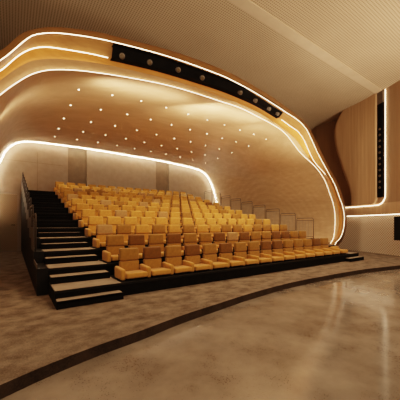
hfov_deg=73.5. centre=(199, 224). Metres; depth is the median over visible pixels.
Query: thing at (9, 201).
door
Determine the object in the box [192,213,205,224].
seat
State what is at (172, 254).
seat
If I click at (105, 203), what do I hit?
seat
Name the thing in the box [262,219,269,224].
seat
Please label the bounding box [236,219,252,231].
seat
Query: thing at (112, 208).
seat
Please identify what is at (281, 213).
guard rail
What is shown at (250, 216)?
seat
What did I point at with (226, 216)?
seat
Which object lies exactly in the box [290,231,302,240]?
seat
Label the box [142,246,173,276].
seat
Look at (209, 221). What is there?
seat
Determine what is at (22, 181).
panel
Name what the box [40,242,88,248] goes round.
step
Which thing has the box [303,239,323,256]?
seat
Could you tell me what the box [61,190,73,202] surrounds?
seat
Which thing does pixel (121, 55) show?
spotlight
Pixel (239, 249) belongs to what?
seat
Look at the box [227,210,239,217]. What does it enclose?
seat
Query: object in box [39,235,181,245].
platform
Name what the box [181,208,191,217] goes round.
seat
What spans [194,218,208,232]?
seat
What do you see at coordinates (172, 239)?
seat
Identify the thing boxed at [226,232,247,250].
seat
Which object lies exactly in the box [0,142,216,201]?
led strip
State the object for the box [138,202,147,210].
seat
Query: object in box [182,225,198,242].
seat
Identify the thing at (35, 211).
step
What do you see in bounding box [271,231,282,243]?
seat
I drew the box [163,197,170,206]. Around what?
seat
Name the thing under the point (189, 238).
seat
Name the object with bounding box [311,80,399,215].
wall
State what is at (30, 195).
step
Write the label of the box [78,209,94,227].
seat
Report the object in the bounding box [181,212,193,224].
seat
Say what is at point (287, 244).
seat
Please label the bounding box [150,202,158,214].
seat
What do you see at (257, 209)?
guard rail
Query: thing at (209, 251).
seat
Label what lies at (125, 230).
seat
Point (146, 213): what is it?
seat
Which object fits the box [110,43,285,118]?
spotlight slot
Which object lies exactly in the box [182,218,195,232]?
seat
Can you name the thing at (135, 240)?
seat
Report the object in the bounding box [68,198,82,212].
seat
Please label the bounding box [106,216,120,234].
seat
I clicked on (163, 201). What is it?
seat
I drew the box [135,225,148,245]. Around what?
seat
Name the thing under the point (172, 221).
seat
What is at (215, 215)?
seat
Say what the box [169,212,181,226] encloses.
seat
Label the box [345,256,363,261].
step
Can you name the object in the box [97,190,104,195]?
seat
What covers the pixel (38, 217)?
step
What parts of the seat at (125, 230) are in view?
backrest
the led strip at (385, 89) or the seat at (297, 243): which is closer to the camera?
the seat at (297, 243)
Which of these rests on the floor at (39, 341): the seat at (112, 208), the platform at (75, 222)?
the platform at (75, 222)
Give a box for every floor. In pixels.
[0,250,399,398]
[0,269,399,399]
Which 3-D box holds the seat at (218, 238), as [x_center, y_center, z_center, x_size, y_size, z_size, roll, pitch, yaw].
[1.000,0.719,10.756,0.702,0.779,0.751,0,0,-35]
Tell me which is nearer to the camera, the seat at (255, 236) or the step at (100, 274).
the step at (100, 274)
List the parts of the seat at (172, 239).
backrest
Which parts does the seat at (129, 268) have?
armrest, backrest, seat, armrest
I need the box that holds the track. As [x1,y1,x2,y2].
[377,90,383,197]
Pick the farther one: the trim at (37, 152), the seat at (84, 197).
the trim at (37, 152)
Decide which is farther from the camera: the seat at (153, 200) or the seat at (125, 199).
the seat at (153, 200)
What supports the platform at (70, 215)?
on the floor at (39, 341)
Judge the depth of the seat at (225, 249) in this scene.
9.41 m
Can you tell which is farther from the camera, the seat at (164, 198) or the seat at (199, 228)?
the seat at (164, 198)
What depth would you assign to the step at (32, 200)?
14.77 m
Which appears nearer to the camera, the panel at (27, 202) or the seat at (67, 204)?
the panel at (27, 202)
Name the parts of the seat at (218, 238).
backrest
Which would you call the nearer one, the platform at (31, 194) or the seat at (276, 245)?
the seat at (276, 245)
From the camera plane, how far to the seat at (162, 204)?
16.25 m
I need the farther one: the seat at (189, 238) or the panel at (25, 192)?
the panel at (25, 192)
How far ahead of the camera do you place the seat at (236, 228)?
13.07 m
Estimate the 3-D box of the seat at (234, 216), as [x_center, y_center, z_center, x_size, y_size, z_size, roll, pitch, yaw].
[2.386,-0.264,16.185,0.702,0.779,0.751,0,0,-35]
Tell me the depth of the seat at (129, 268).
7.34 m
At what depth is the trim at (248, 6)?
11.41 m
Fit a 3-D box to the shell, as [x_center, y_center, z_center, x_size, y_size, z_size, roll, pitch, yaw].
[-1.695,-2.011,16.706,19.061,7.553,14.201,0,0,-35]
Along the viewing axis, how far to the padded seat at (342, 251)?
13.18 m
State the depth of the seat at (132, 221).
11.24 m
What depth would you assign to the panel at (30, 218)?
8.83 m
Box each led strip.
[0,32,344,243]
[0,47,107,70]
[0,69,334,237]
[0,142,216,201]
[345,89,385,207]
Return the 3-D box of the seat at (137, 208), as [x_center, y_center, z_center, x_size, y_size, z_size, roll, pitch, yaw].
[-2.954,-0.591,13.921,0.702,0.779,0.751,0,0,-35]
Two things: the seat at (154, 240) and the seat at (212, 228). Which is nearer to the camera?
the seat at (154, 240)
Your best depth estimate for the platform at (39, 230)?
10.22 m
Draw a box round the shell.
[0,69,334,242]
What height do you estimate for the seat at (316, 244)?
0.779 m
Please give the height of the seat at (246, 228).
0.779 m
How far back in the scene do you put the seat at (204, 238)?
10.43 m
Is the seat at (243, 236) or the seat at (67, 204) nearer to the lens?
the seat at (243, 236)
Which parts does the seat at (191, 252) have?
backrest, seat, armrest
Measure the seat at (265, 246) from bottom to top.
0.779 m
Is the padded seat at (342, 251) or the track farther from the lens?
the track
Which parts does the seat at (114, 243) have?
armrest, seat, backrest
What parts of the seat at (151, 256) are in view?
backrest, seat, armrest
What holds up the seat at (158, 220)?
on the platform at (89, 240)
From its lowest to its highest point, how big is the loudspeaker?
1.360 m
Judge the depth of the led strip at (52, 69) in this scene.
7.83 m
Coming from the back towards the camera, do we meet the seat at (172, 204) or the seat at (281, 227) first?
the seat at (172, 204)
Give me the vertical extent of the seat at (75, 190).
0.779 m
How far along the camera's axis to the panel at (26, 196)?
12.14 m
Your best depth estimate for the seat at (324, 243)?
13.05 m
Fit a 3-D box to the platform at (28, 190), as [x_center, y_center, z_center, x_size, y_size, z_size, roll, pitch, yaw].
[-5.737,-0.200,21.384,13.680,3.932,1.858,0,0,-35]
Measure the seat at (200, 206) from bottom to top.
0.779 m
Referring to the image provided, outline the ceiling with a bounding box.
[0,0,399,130]
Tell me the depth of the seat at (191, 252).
8.59 m
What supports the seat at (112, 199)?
on the platform
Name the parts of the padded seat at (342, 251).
seat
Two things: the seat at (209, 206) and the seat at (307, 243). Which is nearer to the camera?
the seat at (307, 243)
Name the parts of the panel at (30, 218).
upright panel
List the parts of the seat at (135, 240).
backrest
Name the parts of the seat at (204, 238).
backrest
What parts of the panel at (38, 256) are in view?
upright panel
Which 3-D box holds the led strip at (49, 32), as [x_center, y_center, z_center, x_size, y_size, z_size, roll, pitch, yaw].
[2.150,-1.659,10.501,18.010,6.844,0.754,0,0,-41]
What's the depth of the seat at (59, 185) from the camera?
17.28 m
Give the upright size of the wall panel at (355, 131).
6.645 m
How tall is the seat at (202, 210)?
0.779 m
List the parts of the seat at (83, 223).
armrest, backrest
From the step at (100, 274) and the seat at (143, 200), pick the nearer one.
the step at (100, 274)
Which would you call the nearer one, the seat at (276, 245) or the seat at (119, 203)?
the seat at (276, 245)
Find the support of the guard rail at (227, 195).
on the platform
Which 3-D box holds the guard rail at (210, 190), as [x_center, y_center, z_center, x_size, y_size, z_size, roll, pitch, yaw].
[0.712,-2.435,24.033,0.044,1.192,1.160,0,0,-35]
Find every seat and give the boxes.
[53,182,63,191]
[55,184,66,194]
[58,187,69,198]
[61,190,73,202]
[64,194,77,207]
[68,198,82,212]
[70,185,78,190]
[73,188,82,194]
[73,203,88,219]
[77,191,86,198]
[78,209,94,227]
[81,186,89,191]
[81,195,91,203]
[85,189,93,194]
[85,216,102,236]
[86,199,97,208]
[90,192,98,198]
[92,204,103,215]
[93,225,112,247]
[95,196,104,203]
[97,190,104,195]
[99,210,111,224]
[100,200,110,209]
[102,193,110,199]
[102,235,123,261]
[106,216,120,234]
[107,196,116,204]
[107,205,118,216]
[113,194,121,200]
[114,201,123,209]
[115,210,126,224]
[115,248,150,280]
[116,225,131,246]
[119,197,128,204]
[121,205,131,216]
[124,194,132,200]
[124,217,136,234]
[126,201,135,210]
[128,234,144,259]
[130,211,141,224]
[131,198,139,205]
[134,195,142,201]
[134,206,144,216]
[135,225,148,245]
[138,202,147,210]
[140,217,152,233]
[142,199,149,205]
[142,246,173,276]
[144,211,154,224]
[147,206,156,216]
[148,234,164,257]
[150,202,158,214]
[152,199,160,208]
[152,225,166,244]
[155,217,167,234]
[157,212,168,226]
[159,207,169,220]
[161,203,169,214]
[162,200,170,209]
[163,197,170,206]
[164,245,193,273]
[166,234,184,256]
[167,225,183,243]
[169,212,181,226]
[169,218,181,234]
[170,207,180,220]
[171,200,180,210]
[171,203,180,215]
[181,204,190,212]
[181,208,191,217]
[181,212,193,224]
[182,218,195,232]
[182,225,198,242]
[183,233,201,254]
[184,244,212,271]
[190,204,200,212]
[191,208,202,217]
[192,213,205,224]
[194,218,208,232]
[196,225,212,242]
[198,233,218,253]
[199,205,209,212]
[201,209,212,217]
[202,244,229,269]
[203,213,215,221]
[205,218,220,232]
[207,205,218,212]
[209,225,226,241]
[210,209,217,215]
[213,213,226,224]
[213,233,233,251]
[216,218,231,231]
[218,243,244,266]
[219,209,226,215]
[221,225,238,240]
[222,214,230,221]
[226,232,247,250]
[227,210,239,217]
[227,219,242,231]
[231,214,245,224]
[232,225,241,234]
[233,242,258,265]
[235,210,241,216]
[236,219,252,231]
[238,232,259,249]
[240,214,247,221]
[242,225,251,234]
[245,219,253,227]
[247,241,271,263]
[248,214,262,224]
[250,232,271,243]
[252,225,261,233]
[254,219,262,225]
[259,241,283,261]
[261,232,271,242]
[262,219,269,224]
[262,225,271,234]
[271,225,280,238]
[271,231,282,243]
[271,240,294,260]
[279,225,286,232]
[281,231,292,247]
[283,240,305,259]
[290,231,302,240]
[293,239,314,257]
[298,231,305,239]
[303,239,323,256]
[312,238,331,255]
[320,238,339,254]
[331,246,347,253]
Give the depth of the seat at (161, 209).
14.84 m
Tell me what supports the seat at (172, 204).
on the platform at (70, 215)
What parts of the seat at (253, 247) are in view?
backrest, seat, armrest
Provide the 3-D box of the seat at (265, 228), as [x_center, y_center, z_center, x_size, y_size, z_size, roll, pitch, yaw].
[3.783,0.392,14.195,0.702,0.779,0.751,0,0,-35]
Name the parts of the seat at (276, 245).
backrest, armrest, seat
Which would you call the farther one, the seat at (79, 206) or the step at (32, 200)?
the step at (32, 200)
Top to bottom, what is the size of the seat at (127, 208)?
0.779 m
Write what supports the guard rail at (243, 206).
on the platform at (70, 215)
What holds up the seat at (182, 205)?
on the platform at (70, 215)
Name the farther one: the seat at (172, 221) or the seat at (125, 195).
the seat at (125, 195)
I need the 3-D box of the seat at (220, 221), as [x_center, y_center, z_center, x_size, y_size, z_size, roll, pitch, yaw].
[1.344,0.064,13.968,0.702,0.779,0.751,0,0,-35]
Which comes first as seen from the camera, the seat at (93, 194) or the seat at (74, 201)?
the seat at (74, 201)
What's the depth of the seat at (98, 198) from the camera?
15.20 m
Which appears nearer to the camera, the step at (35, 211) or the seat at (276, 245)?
the seat at (276, 245)
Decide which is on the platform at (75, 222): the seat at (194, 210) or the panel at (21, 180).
the seat at (194, 210)
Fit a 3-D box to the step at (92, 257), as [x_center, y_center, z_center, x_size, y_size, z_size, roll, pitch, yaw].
[-3.817,1.027,7.970,1.410,0.163,0.420,0,0,-35]
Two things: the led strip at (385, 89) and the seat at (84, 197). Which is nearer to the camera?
the seat at (84, 197)
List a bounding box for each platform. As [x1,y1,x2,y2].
[28,190,203,201]
[30,193,57,197]
[30,197,60,202]
[34,213,72,219]
[37,220,78,227]
[37,227,181,235]
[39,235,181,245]
[41,238,311,258]
[46,245,334,294]
[49,252,358,305]
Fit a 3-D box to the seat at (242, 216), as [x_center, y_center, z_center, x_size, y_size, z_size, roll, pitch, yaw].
[2.967,-0.264,16.592,0.702,0.779,0.751,0,0,-35]
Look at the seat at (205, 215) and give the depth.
15.04 m
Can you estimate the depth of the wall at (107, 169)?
20.66 m
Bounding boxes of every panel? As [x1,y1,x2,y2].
[21,180,21,251]
[22,181,22,254]
[23,188,24,257]
[24,192,25,259]
[25,196,26,262]
[26,202,27,265]
[27,209,29,271]
[29,217,39,277]
[31,227,43,286]
[34,260,47,295]
[334,93,377,205]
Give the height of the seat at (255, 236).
0.779 m
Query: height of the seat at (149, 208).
0.779 m
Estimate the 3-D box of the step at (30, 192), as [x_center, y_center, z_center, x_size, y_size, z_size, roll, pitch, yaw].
[-10.102,-1.921,16.925,1.410,0.163,0.420,0,0,-35]
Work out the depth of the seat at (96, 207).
12.79 m
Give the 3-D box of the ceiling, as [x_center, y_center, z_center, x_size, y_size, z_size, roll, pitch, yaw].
[3.172,-7.944,12.243,38.000,0.120,30.000,0,0,-35]
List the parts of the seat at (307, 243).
backrest, armrest, seat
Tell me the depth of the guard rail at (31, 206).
9.12 m
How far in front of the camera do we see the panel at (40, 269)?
6.68 m
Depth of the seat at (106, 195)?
16.62 m
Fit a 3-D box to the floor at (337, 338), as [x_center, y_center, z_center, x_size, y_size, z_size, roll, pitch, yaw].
[3.172,1.926,12.243,38.000,0.001,30.000,0,0,-35]
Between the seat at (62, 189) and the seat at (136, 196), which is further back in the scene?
the seat at (136, 196)
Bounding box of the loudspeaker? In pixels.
[394,216,399,240]
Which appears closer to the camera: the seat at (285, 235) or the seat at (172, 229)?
the seat at (172, 229)
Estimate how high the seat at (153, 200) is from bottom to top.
0.779 m
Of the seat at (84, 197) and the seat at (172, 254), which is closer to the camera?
the seat at (172, 254)
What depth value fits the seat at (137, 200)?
16.47 m
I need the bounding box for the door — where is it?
[0,191,18,250]
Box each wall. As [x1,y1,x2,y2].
[0,142,215,250]
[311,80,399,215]
[338,214,399,255]
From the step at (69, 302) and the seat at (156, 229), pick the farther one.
the seat at (156, 229)
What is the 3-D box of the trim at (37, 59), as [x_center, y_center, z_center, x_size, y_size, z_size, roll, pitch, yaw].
[1.902,-1.950,11.244,18.815,7.432,2.130,0,0,-41]
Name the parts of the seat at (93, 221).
armrest, backrest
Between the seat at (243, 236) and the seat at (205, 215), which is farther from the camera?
the seat at (205, 215)
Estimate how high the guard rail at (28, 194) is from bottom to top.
1.102 m
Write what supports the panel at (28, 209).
on the floor at (39, 341)
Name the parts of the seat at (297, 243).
backrest, armrest, seat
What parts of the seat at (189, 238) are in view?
backrest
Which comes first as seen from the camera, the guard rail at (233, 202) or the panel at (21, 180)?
the panel at (21, 180)
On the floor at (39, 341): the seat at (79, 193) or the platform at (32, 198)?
the platform at (32, 198)
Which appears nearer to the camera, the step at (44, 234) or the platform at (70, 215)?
the step at (44, 234)
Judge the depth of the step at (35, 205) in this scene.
13.76 m
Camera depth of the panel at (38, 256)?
7.72 m
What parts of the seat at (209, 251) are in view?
backrest, seat, armrest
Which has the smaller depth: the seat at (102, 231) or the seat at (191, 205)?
the seat at (102, 231)
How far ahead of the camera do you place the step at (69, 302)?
5.91 m
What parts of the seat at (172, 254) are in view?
backrest, seat, armrest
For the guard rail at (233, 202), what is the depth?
21.16 m
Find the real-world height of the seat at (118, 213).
0.779 m
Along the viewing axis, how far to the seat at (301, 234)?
14.09 m
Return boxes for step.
[30,192,52,194]
[30,195,55,197]
[32,200,58,202]
[32,204,61,207]
[34,210,65,212]
[34,216,69,219]
[37,224,74,227]
[37,232,80,236]
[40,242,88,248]
[44,254,97,264]
[49,270,109,284]
[55,290,123,309]
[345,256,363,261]
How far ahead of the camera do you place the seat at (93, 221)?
10.34 m
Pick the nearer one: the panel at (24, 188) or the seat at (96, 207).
the seat at (96, 207)
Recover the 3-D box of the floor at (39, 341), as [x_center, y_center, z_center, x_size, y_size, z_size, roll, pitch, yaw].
[-1.434,1.846,14.188,29.338,0.160,21.522,0,0,-35]
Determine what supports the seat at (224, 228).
on the platform at (89, 250)
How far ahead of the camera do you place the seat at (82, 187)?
18.17 m
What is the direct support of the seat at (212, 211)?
on the platform at (75, 222)
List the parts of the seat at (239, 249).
backrest, seat, armrest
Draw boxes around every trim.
[0,27,346,245]
[6,152,61,190]
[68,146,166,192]
[229,0,381,93]
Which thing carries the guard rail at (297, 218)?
on the platform at (89, 250)
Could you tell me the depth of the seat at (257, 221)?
15.69 m
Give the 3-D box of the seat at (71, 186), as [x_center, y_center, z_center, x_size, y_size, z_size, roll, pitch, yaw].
[-8.187,-2.229,17.674,0.702,0.779,0.751,0,0,-35]
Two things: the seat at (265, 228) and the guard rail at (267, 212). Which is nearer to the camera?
the seat at (265, 228)
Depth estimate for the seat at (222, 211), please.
17.25 m
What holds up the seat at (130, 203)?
on the platform at (70, 215)
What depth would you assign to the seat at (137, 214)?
12.65 m
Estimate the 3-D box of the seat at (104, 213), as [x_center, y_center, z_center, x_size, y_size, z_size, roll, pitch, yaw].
[-3.997,-0.264,11.704,0.702,0.779,0.751,0,0,-35]
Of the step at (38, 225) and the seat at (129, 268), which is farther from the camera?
the step at (38, 225)
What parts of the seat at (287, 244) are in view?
backrest, armrest, seat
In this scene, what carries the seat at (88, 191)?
on the platform at (32, 198)
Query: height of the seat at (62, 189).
0.779 m
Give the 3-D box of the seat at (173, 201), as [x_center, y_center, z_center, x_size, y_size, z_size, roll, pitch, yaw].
[-1.450,-1.246,17.948,0.702,0.779,0.751,0,0,-35]
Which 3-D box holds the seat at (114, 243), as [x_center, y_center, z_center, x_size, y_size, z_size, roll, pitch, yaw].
[-2.534,0.719,8.275,0.829,0.779,0.751,0,0,-35]
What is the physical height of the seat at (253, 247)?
0.779 m
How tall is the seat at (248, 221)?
0.779 m
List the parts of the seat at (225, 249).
backrest, seat, armrest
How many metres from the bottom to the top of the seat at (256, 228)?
0.779 m
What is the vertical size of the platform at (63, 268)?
0.656 m
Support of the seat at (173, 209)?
on the platform at (75, 222)
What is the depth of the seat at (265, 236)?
12.48 m
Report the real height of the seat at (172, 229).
0.779 m
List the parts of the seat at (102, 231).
armrest, seat, backrest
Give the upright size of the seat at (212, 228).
0.779 m
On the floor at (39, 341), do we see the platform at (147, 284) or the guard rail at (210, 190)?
the platform at (147, 284)
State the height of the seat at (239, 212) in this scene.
0.779 m
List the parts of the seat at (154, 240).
backrest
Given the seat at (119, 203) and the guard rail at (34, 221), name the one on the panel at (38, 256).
the guard rail at (34, 221)
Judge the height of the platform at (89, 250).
0.984 m
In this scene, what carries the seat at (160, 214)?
on the platform at (39, 230)
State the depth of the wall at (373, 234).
16.90 m
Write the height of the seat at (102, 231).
0.779 m
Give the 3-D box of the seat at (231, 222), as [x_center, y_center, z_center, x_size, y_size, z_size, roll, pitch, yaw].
[1.924,0.064,14.375,0.702,0.779,0.751,0,0,-35]
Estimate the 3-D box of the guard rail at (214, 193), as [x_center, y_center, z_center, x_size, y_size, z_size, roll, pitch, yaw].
[1.411,-2.107,23.038,0.044,1.192,1.160,0,0,-35]
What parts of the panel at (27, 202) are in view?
upright panel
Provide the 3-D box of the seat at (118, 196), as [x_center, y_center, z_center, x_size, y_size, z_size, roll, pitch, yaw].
[-5.050,-1.574,16.906,0.702,0.779,0.751,0,0,-35]
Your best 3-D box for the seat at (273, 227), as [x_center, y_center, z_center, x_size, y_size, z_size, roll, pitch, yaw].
[4.364,0.392,14.602,0.702,0.779,0.751,0,0,-35]
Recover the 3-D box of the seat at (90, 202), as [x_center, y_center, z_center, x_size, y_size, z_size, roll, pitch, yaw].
[-5.394,-0.919,13.694,0.702,0.779,0.751,0,0,-35]
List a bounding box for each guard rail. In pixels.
[27,192,29,208]
[30,205,33,216]
[32,213,36,251]
[204,190,211,202]
[212,193,220,205]
[221,195,229,207]
[231,198,240,211]
[241,201,252,213]
[253,205,262,220]
[266,208,279,225]
[280,213,295,230]
[296,218,313,237]
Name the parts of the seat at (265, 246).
backrest, seat, armrest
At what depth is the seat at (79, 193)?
15.76 m
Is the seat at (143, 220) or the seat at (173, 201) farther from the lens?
the seat at (173, 201)
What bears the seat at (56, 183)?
on the platform at (28, 190)

